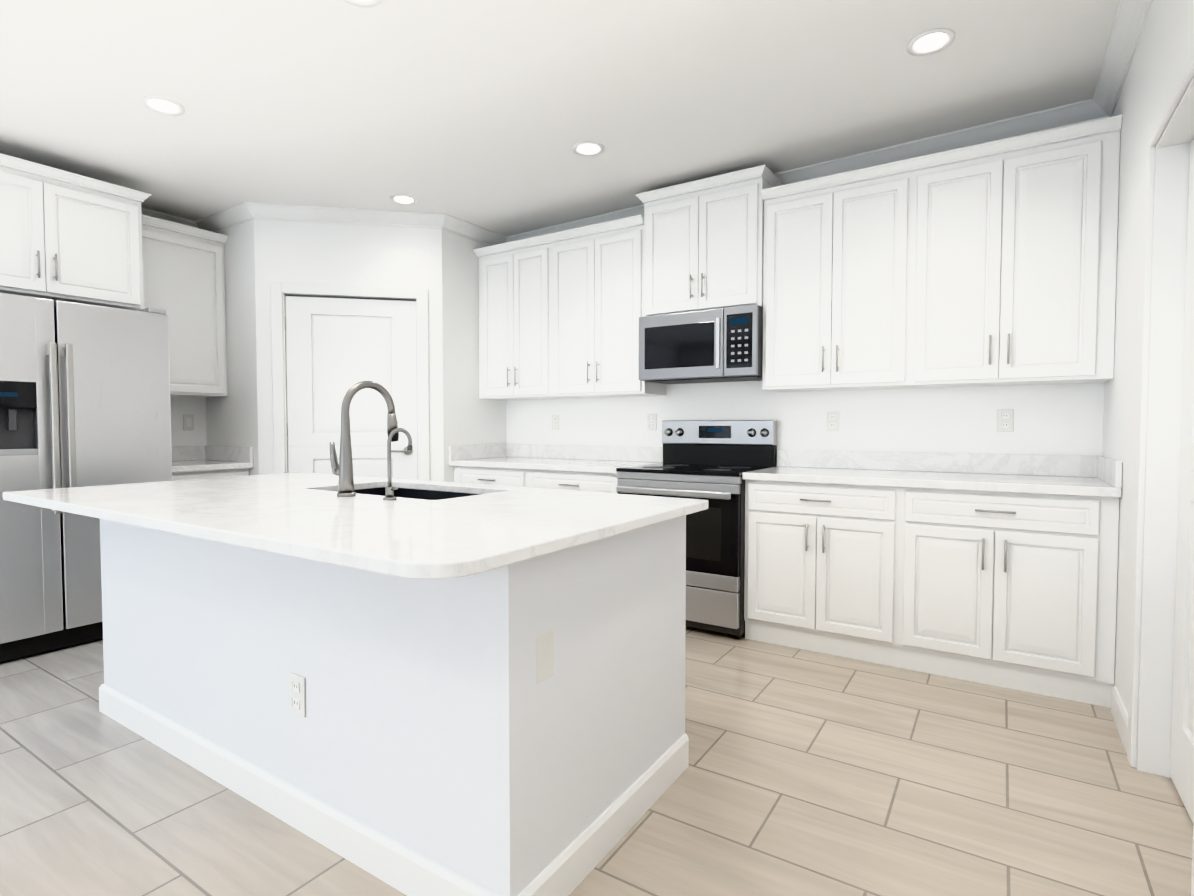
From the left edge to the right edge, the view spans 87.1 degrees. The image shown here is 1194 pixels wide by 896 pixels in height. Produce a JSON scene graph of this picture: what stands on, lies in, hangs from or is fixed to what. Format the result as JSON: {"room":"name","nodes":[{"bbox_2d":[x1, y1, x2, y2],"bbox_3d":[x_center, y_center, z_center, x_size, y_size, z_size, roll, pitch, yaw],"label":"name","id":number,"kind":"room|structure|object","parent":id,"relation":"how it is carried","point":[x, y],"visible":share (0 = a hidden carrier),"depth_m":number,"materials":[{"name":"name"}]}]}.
{"room":"kitchen","nodes":[
{"label":"kitchen","id":0,"kind":"room"},
{"bbox_2d":[170,396,206,445],"bbox_3d":[-4.120,-0.285,2.793,0.120,2.700,7.490,1,2,33],"label":"wall","id":1,"kind":"structure","parent":0,"point":[181,406],"depth_m":4.52,"materials":[{"name":"white paint"}]},
{"bbox_2d":[0,153,150,310],"bbox_3d":[-3.180,-1.156,3.493,0.663,0.673,0.981,1,2,33],"label":"upper cabinet","id":2,"kind":"object","parent":1,"relation":"attached to","point":[67,236],"visible":1,"depth_m":3.42,"materials":[{"name":"white paint"}]},
{"bbox_2d":[137,215,227,397],"bbox_3d":[-2.882,-0.916,4.240,0.363,1.116,0.596,1,2,33],"label":"upper cabinet","id":3,"kind":"object","parent":1,"relation":"attached to","point":[184,276],"visible":0.44,"depth_m":4.21,"materials":[{"name":"white paint"}]},
{"bbox_2d":[183,414,193,429],"bbox_3d":[-2.934,-0.185,4.514,0.008,0.116,0.072,1,2,33],"label":"light switch","id":4,"kind":"object","parent":1,"relation":"attached to","point":[188,421],"visible":1,"depth_m":4.51,"materials":[{"name":"white plastic"}]},
{"bbox_2d":[206,219,258,475],"bbox_3d":[-2.554,-0.343,4.465,0.695,2.700,0.100,1,2,33],"label":"wall","id":5,"kind":"structure","parent":0,"point":[232,418],"depth_m":4.33,"materials":[{"name":"white paint"}]},
{"bbox_2d":[254,219,443,481],"bbox_3d":[-1.705,-0.341,4.411,1.216,2.700,0.100,0,2,-12],"label":"wall","id":6,"kind":"structure","parent":0,"point":[339,254],"depth_m":4.32,"materials":[{"name":"white paint"}]},
{"bbox_2d":[271,282,429,480],"bbox_3d":[-1.703,-0.056,4.413,1.020,2.130,0.118,0,2,-12],"label":"door frame","id":7,"kind":"structure","parent":6,"relation":"attached to","point":[279,392],"depth_m":4.29,"materials":[{"name":"white paint"}]},
{"bbox_2d":[285,296,417,479],"bbox_3d":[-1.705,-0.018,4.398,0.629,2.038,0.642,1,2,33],"label":"pantry door","id":8,"kind":"structure","parent":6,"relation":"in","point":[337,349],"depth_m":4.37,"materials":[{"name":"white paint"}]},
{"bbox_2d":[442,229,505,481],"bbox_3d":[-0.958,-0.355,4.803,0.100,2.700,0.680,1,2,33],"label":"wall","id":9,"kind":"structure","parent":0,"point":[470,417],"depth_m":4.64,"materials":[{"name":"white paint"}]},
{"bbox_2d":[449,444,504,459],"bbox_3d":[-0.899,0.028,4.794,0.020,0.104,0.609,1,2,33],"label":"backsplash","id":10,"kind":"structure","parent":9,"relation":"attached to","point":[460,452],"depth_m":4.74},
{"bbox_2d":[0,0,1119,236],"bbox_3d":[-1.792,-1.592,1.314,5.585,0.189,7.610,1,2,33],"label":"ceiling","id":11,"kind":"structure","parent":0,"point":[488,114],"depth_m":2.81,"materials":[{"name":"white paint"}]},
{"bbox_2d":[140,95,184,115],"bbox_3d":[-2.000,-1.577,2.897,0.170,0.009,0.170,1,2,33],"label":"recessed light","id":12,"kind":"object","parent":11,"relation":"in","point":[163,105],"visible":1,"depth_m":2.89,"materials":[{"name":"white paint"}]},
{"bbox_2d":[343,0,382,7],"bbox_3d":[-0.822,-1.574,2.159,0.170,0.009,0.170,1,2,33],"label":"recessed light","id":13,"kind":"object","parent":11,"relation":"in","point":[366,3],"visible":1,"depth_m":2.22,"materials":[{"name":"white paint"}]},
{"bbox_2d":[390,194,416,204],"bbox_3d":[-1.260,-1.618,4.097,0.170,0.009,0.170,1,2,33],"label":"recessed light","id":14,"kind":"object","parent":11,"relation":"in","point":[401,199],"visible":1,"depth_m":4.09,"materials":[{"name":"white paint"}]},
{"bbox_2d":[573,141,603,155],"bbox_3d":[-0.046,-1.616,3.395,0.170,0.009,0.170,1,2,33],"label":"recessed light","id":15,"kind":"object","parent":11,"relation":"in","point":[588,148],"visible":1,"depth_m":3.39,"materials":[{"name":"white paint"}]},
{"bbox_2d":[141,0,1152,245],"bbox_3d":[-1.801,-1.501,1.323,5.325,0.167,7.370,1,2,33],"label":"crown molding","id":16,"kind":"structure","parent":11,"relation":"attached to","point":[1129,23],"depth_m":3.51,"materials":[{"name":"white paint"}]},
{"bbox_2d":[907,28,954,55],"bbox_3d":[1.326,-1.611,2.497,0.170,0.010,0.170,1,2,33],"label":"recessed light","id":17,"kind":"object","parent":11,"relation":"in","point":[932,41],"visible":1,"depth_m":2.49,"materials":[{"name":"white paint"}]},
{"bbox_2d":[0,626,1192,895],"bbox_3d":[-1.792,1.164,1.410,5.585,0.100,7.610,1,2,33],"label":"floor","id":18,"kind":"structure","parent":0,"point":[806,772],"depth_m":1.94,"materials":[{"name":"tile"}]},
{"bbox_2d":[0,293,171,661],"bbox_3d":[-3.045,0.120,3.478,0.945,1.818,0.902,1,2,33],"label":"refrigerator","id":19,"kind":"object","parent":18,"relation":"on","point":[84,395],"visible":0.75,"depth_m":3.21,"materials":[{"name":"grey metal"}]},
{"bbox_2d":[172,446,252,480],"bbox_3d":[-2.764,0.506,4.224,0.633,1.020,0.578,1,2,33],"label":"base cabinet","id":20,"kind":"object","parent":18,"relation":"on","point":[196,462],"visible":0.23,"depth_m":4.28,"materials":[{"name":"white paint"}]},
{"bbox_2d":[99,513,691,895],"bbox_3d":[-0.842,0.638,2.366,2.193,0.885,0.984,1,2,33],"label":"kitchen island","id":21,"kind":"object","parent":18,"relation":"on","point":[407,687],"depth_m":1.69,"materials":[{"name":"white paint"}]},
{"bbox_2d":[3,473,708,588],"bbox_3d":[-0.930,0.185,2.237,2.340,0.030,1.210,1,2,33],"label":"island countertop","id":22,"kind":"structure","parent":21,"relation":"on","point":[437,541],"depth_m":1.72,"materials":[{"name":"white stone"}]},
{"bbox_2d":[327,381,402,496],"bbox_3d":[-0.856,-0.040,2.315,0.111,0.413,0.258,1,2,33],"label":"faucet","id":23,"kind":"object","parent":22,"relation":"on","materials":[{"name":"grey metal"}]},
{"bbox_2d":[379,429,414,500],"bbox_3d":[-0.670,0.052,2.138,0.063,0.241,0.119,1,2,33],"label":"faucet","id":24,"kind":"object","parent":22,"relation":"on","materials":[{"name":"grey metal"}]},
{"bbox_2d":[379,485,486,496],"bbox_3d":[-0.751,0.301,2.482,0.804,0.243,0.454,1,2,33],"label":"sink","id":25,"kind":"object","parent":22,"relation":"in","point":[412,490],"depth_m":2.70,"materials":[{"name":"black metal"}]},
{"bbox_2d":[454,468,524,486],"bbox_3d":[-0.604,0.563,4.651,0.690,0.875,0.600,1,2,33],"label":"base cabinet","id":26,"kind":"object","parent":18,"relation":"on","point":[515,477],"depth_m":4.36,"materials":[{"name":"white paint"}]},
{"bbox_2d":[525,468,618,493],"bbox_3d":[-0.003,0.577,4.262,0.743,0.875,0.600,1,2,33],"label":"base cabinet","id":27,"kind":"object","parent":18,"relation":"on","point":[603,482],"depth_m":3.99,"materials":[{"name":"white paint"}]},
{"bbox_2d":[449,456,662,475],"bbox_3d":[-0.300,0.113,4.421,1.433,0.038,0.629,1,2,33],"label":"countertop","id":28,"kind":"structure","parent":27,"relation":"on","point":[534,463],"depth_m":4.28,"materials":[{"name":"white stone"}]},
{"bbox_2d":[616,420,776,638],"bbox_3d":[0.597,0.431,3.794,0.760,1.200,0.715,1,2,33],"label":"range","id":29,"kind":"object","parent":18,"relation":"on","point":[711,461],"visible":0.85,"depth_m":3.49,"materials":[{"name":"grey metal"}]},
{"bbox_2d":[744,481,901,667],"bbox_3d":[1.273,0.606,3.439,0.763,0.875,0.600,1,2,33],"label":"base cabinet","id":30,"kind":"object","parent":18,"relation":"on","point":[823,563],"depth_m":3.17,"materials":[{"name":"white paint"}]},
{"bbox_2d":[902,489,1120,707],"bbox_3d":[1.932,0.620,3.014,0.805,0.875,0.600,1,2,33],"label":"base cabinet","id":31,"kind":"object","parent":18,"relation":"on","point":[999,570],"depth_m":2.74,"materials":[{"name":"white paint"}]},
{"bbox_2d":[742,465,1121,496],"bbox_3d":[1.604,0.155,3.192,1.568,0.038,0.629,1,2,33],"label":"countertop","id":32,"kind":"structure","parent":31,"relation":"on","point":[888,478],"depth_m":2.97,"materials":[{"name":"white stone"}]},
{"bbox_2d":[506,381,1103,455],"bbox_3d":[0.240,-0.345,4.505,5.585,2.700,0.120,1,2,33],"label":"wall","id":33,"kind":"structure","parent":0,"point":[1058,419],"depth_m":3.62,"materials":[{"name":"white paint"}]},
{"bbox_2d":[473,234,548,399],"bbox_3d":[-0.531,-0.932,4.712,0.690,1.116,0.330,1,2,33],"label":"upper cabinet","id":34,"kind":"object","parent":33,"relation":"attached to","point":[513,276],"depth_m":4.56,"materials":[{"name":"white paint"}]},
{"bbox_2d":[552,415,558,429],"bbox_3d":[-0.319,-0.195,4.794,0.072,0.116,0.010,1,2,33],"label":"electrical outlet","id":35,"kind":"object","parent":33,"relation":"attached to","point":[555,422],"visible":1,"depth_m":4.79,"materials":[{"name":"white plastic"}]},
{"bbox_2d":[505,444,662,459],"bbox_3d":[-0.135,0.032,4.675,1.433,0.104,0.020,1,2,33],"label":"backsplash","id":36,"kind":"structure","parent":33,"relation":"attached to","point":[555,452],"depth_m":4.63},
{"bbox_2d":[549,215,665,398],"bbox_3d":[0.071,-0.919,4.324,0.743,1.116,0.330,1,2,33],"label":"upper cabinet","id":37,"kind":"object","parent":33,"relation":"attached to","point":[561,313],"depth_m":4.18,"materials":[{"name":"white paint"}]},
{"bbox_2d":[647,414,656,430],"bbox_3d":[0.379,-0.179,4.343,0.072,0.116,0.010,1,2,33],"label":"electrical outlet","id":38,"kind":"object","parent":33,"relation":"attached to","point":[651,422],"visible":1,"depth_m":4.34,"materials":[{"name":"white plastic"}]},
{"bbox_2d":[636,165,782,316],"bbox_3d":[0.691,-1.203,3.882,0.822,0.767,0.383,1,2,33],"label":"upper cabinet","id":39,"kind":"object","parent":33,"relation":"attached to","point":[703,243],"visible":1,"depth_m":3.73,"materials":[{"name":"white paint"}]},
{"bbox_2d":[638,305,762,383],"bbox_3d":[0.682,-0.617,3.889,0.758,0.397,0.412,1,2,33],"label":"microwave","id":40,"kind":"object","parent":39,"relation":"attached to","point":[716,345],"visible":1,"depth_m":3.71,"materials":[{"name":"grey metal"}]},
{"bbox_2d":[826,411,838,430],"bbox_3d":[1.387,-0.156,3.693,0.072,0.116,0.010,1,2,33],"label":"electrical outlet","id":41,"kind":"object","parent":33,"relation":"attached to","point":[832,421],"visible":1,"depth_m":3.69,"materials":[{"name":"white plastic"}]},
{"bbox_2d":[761,157,916,391],"bbox_3d":[1.347,-0.890,3.500,0.763,1.116,0.330,1,2,33],"label":"upper cabinet","id":42,"kind":"object","parent":33,"relation":"attached to","point":[838,250],"depth_m":3.34,"materials":[{"name":"white paint"}]},
{"bbox_2d":[778,449,1097,476],"bbox_3d":[1.769,0.075,3.445,1.568,0.104,0.020,1,2,33],"label":"backsplash","id":43,"kind":"structure","parent":33,"relation":"attached to","point":[1044,465],"depth_m":3.36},
{"bbox_2d":[997,409,1013,431],"bbox_3d":[2.101,-0.140,3.232,0.072,0.116,0.010,1,2,33],"label":"electrical outlet","id":44,"kind":"object","parent":33,"relation":"attached to","point":[1005,420],"visible":1,"depth_m":3.23,"materials":[{"name":"white plastic"}]},
{"bbox_2d":[913,114,1122,387],"bbox_3d":[2.005,-0.875,3.075,0.805,1.116,0.330,1,2,33],"label":"upper cabinet","id":45,"kind":"object","parent":33,"relation":"attached to","point":[993,263],"depth_m":2.92,"materials":[{"name":"white paint"}]},
{"bbox_2d":[1102,0,1193,712],"bbox_3d":[0.495,-0.184,-0.115,0.140,2.700,7.370,1,2,33],"label":"wall","id":46,"kind":"structure","parent":0,"point":[1166,38],"depth_m":2.39,"materials":[{"name":"white paint"}]},
{"bbox_2d":[1094,457,1121,488],"bbox_3d":[2.248,0.098,2.762,0.020,0.104,0.609,1,2,33],"label":"backsplash","id":47,"kind":"structure","parent":46,"relation":"attached to","point":[1109,470],"depth_m":2.66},
{"bbox_2d":[1111,686,1127,753],"bbox_3d":[0.266,1.118,-0.282,0.014,0.110,6.745,1,2,33],"label":"baseboard","id":48,"kind":"structure","parent":46,"relation":"attached to","point":[1119,713],"depth_m":2.37,"materials":[{"name":"white paint"}]},
{"bbox_2d":[1127,37,1193,895],"bbox_3d":[1.665,0.028,1.721,0.158,2.150,0.950,1,2,33],"label":"door frame","id":49,"kind":"structure","parent":46,"relation":"attached to","point":[1169,136],"depth_m":2.07,"materials":[{"name":"white paint"}]},
{"bbox_2d":[1170,139,1193,822],"bbox_3d":[1.670,0.067,1.719,0.096,2.056,0.782,1,2,33],"label":"door","id":50,"kind":"structure","parent":46,"relation":"in","point":[1182,755],"depth_m":1.96,"materials":[{"name":"white paint"}]}
]}

